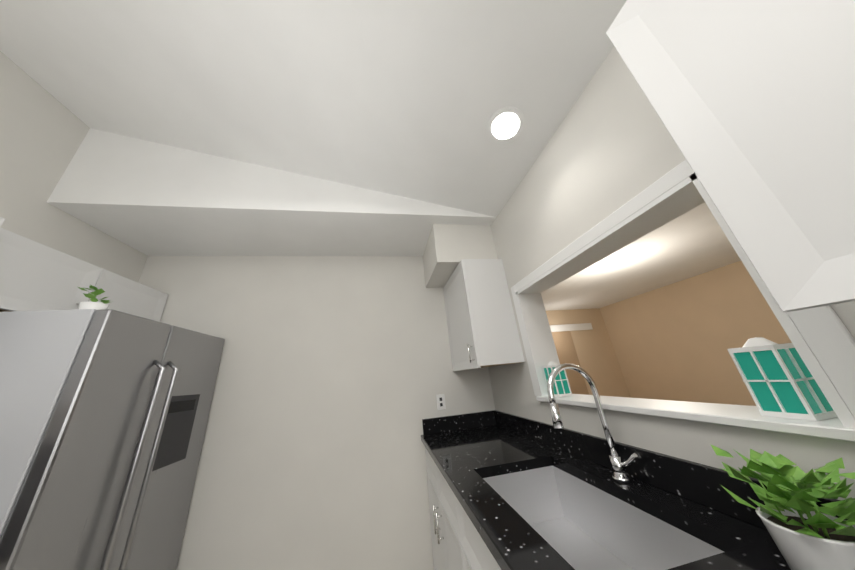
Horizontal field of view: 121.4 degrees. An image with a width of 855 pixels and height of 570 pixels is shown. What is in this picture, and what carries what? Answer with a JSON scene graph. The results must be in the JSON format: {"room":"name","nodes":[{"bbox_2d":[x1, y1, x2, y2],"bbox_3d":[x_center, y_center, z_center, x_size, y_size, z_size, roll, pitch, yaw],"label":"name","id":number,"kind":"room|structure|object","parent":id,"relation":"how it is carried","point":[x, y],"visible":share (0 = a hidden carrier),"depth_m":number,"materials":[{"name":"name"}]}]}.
{"room":"kitchen","nodes":[
{"label":"kitchen","id":0,"kind":"room"},
{"bbox_2d":[0,51,147,281],"bbox_3d":[-1.942,-0.449,-0.487,0.150,3.500,5.150,-1,-21,-11],"label":"wall","id":1,"kind":"structure","parent":0,"point":[43,132],"depth_m":1.38,"materials":[{"name":"paint"}]},
{"bbox_2d":[0,217,4,226],"bbox_3d":[-1.880,-0.040,0.609,0.362,0.752,0.585,-1,-21,-11],"label":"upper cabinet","id":2,"kind":"object","parent":1,"relation":"attached to","point":[2,220],"visible":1,"depth_m":1.02,"materials":[{"name":"white wood"}]},
{"bbox_2d":[0,227,167,321],"bbox_3d":[-2.073,0.057,1.392,0.272,0.342,0.975,-1,-21,-11],"label":"upper cabinet","id":3,"kind":"object","parent":1,"relation":"attached to","point":[35,276],"visible":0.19,"depth_m":1.26,"materials":[{"name":"white wood"}]},
{"bbox_2d":[138,256,494,569],"bbox_3d":[-0.821,0.432,2.095,2.980,3.500,0.150,-1,-21,-11],"label":"wall","id":4,"kind":"structure","parent":0,"point":[336,375],"depth_m":1.83,"materials":[{"name":"paint"}]},
{"bbox_2d":[436,394,445,409],"bbox_3d":[0.111,0.959,1.968,0.070,0.115,0.006,-1,-21,-11],"label":"electrical outlet","id":5,"kind":"object","parent":4,"relation":"attached to","point":[440,398],"visible":1,"depth_m":1.97,"materials":[{"name":"white plastic"}]},
{"bbox_2d":[0,0,740,310],"bbox_3d":[1.174,-1.113,1.681,7.110,0.836,7.600,-1,-21,-11],"label":"ceiling","id":6,"kind":"structure","parent":0,"point":[406,98],"depth_m":1.22,"materials":[{"name":"paint"}]},
{"bbox_2d":[47,128,495,255],"bbox_3d":[-0.919,-0.692,2.083,2.830,0.640,0.660,-1,-21,-11],"label":"bulkhead","id":7,"kind":"object","parent":6,"relation":"attached to","point":[147,198],"visible":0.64,"depth_m":1.70,"materials":[{"name":"paint"}]},
{"bbox_2d":[423,224,497,287],"bbox_3d":[0.259,-0.238,2.176,0.500,0.345,0.550,-1,-21,-11],"label":"beam","id":8,"kind":"structure","parent":7,"relation":"attached to","point":[449,248],"depth_m":1.94,"materials":[{"name":"paint"}]},
{"bbox_2d":[487,107,524,142],"bbox_3d":[0.412,-0.841,1.271,0.187,0.046,0.190,-1,-21,-11],"label":"recessed light","id":9,"kind":"object","parent":6,"relation":"in","point":[505,124],"visible":1,"depth_m":1.26,"materials":[{"name":"white"}]},
{"bbox_2d":[546,308,633,397],"bbox_3d":[2.075,1.643,4.785,3.960,2.650,0.200,-1,-21,-11],"label":"wall","id":10,"kind":"structure","parent":0,"point":[581,337],"depth_m":5.06,"materials":[{"name":"brown paint"}]},
{"bbox_2d":[488,47,854,500],"bbox_3d":[0.985,-0.512,0.070,0.150,3.500,4.850,-1,-21,-11],"label":"wall","id":11,"kind":"structure","parent":0,"point":[610,147],"depth_m":1.00,"materials":[{"name":"paint"}]},
{"bbox_2d":[443,259,524,370],"bbox_3d":[0.380,0.274,1.960,0.362,0.772,0.608,-1,-21,-11],"label":"upper cabinet","id":12,"kind":"object","parent":11,"relation":"attached to","point":[482,326],"visible":1,"depth_m":1.72,"materials":[{"name":"white wood"}]},
{"bbox_2d":[511,160,854,441],"bbox_3d":[0.802,0.148,1.078,0.200,0.730,1.150,-1,-21,-11],"label":"trim","id":13,"kind":"structure","parent":11,"relation":"attached to","point":[821,338],"depth_m":0.77,"materials":[{"name":"white wood"}]},
{"bbox_2d":[542,361,571,396],"bbox_3d":[0.742,0.538,1.386,0.086,0.187,0.086,-1,-21,-11],"label":"lantern","id":14,"kind":"object","parent":13,"relation":"on","point":[561,387],"visible":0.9,"depth_m":1.35,"materials":[{"name":"white"}]},
{"bbox_2d":[727,337,837,420],"bbox_3d":[0.883,0.227,0.608,0.086,0.187,0.086,-1,-21,-11],"label":"lantern","id":15,"kind":"object","parent":13,"relation":"on","point":[779,381],"visible":0.94,"depth_m":0.58,"materials":[{"name":"white"}]},
{"bbox_2d":[606,0,854,311],"bbox_3d":[0.723,-0.463,0.161,0.329,0.740,0.800,-1,-21,-11],"label":"upper cabinet","id":16,"kind":"object","parent":11,"relation":"attached to","point":[752,102],"visible":1,"depth_m":0.36,"materials":[{"name":"white wood"}]},
{"bbox_2d":[602,261,791,405],"bbox_3d":[4.594,0.538,2.517,0.150,2.650,6.000,-1,-21,-11],"label":"wall","id":17,"kind":"structure","parent":0,"point":[675,341],"depth_m":3.85,"materials":[{"name":"brown paint"}]},
{"bbox_3d":[-0.321,1.194,-0.849,3.130,0.100,5.150,-1,-21,-11],"label":"floor","id":18,"kind":"structure","parent":0,"visible":0},
{"bbox_2d":[0,309,224,569],"bbox_3d":[-1.739,1.081,1.106,0.755,1.750,0.854,-1,-21,-11],"label":"refrigerator","id":19,"kind":"object","parent":18,"relation":"on","point":[104,414],"visible":1,"depth_m":1.04,"materials":[{"name":"grey metal"}]},
{"bbox_2d":[78,285,110,309],"bbox_3d":[-1.646,0.080,1.185,0.107,0.151,0.114,-1,-21,-11],"label":"potted plant","id":20,"kind":"object","parent":19,"relation":"on","point":[94,304],"visible":0.75,"depth_m":1.16,"materials":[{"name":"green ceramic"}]},
{"bbox_2d":[425,448,500,569],"bbox_3d":[0.390,1.443,1.353,0.619,0.878,0.849,-1,-21,-11],"label":"base cabinet","id":21,"kind":"object","parent":18,"relation":"on","point":[458,542],"visible":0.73,"depth_m":1.08,"materials":[{"name":"white wood"}]},
{"bbox_2d":[421,363,847,569],"bbox_3d":[0.586,0.346,0.132,0.645,0.656,3.974,-1,-21,-11],"label":"countertop","id":22,"kind":"structure","parent":21,"relation":"on","point":[530,494],"depth_m":0.86,"materials":[{"name":"black stone"}]},
{"bbox_2d":[546,363,637,483],"bbox_3d":[0.603,0.510,0.903,0.262,0.416,0.129,-1,-21,-11],"label":"faucet","id":23,"kind":"object","parent":22,"relation":"on","point":[624,459],"depth_m":0.91,"materials":[{"name":"silver metal"}]},
{"bbox_2d":[473,465,824,569],"bbox_3d":[0.478,0.847,0.773,0.408,0.200,0.708,-1,-21,-11],"label":"sink basin","id":24,"kind":"object","parent":22,"relation":"in","point":[592,526],"depth_m":0.90,"materials":[{"name":"silver metal"}]},
{"bbox_2d":[710,444,854,569],"bbox_3d":[0.733,0.447,0.474,0.222,0.205,0.218,-1,-21,-11],"label":"potted plant","id":25,"kind":"object","parent":22,"relation":"on","point":[805,532],"visible":1,"depth_m":0.46,"materials":[{"name":"green plant"}]}
]}

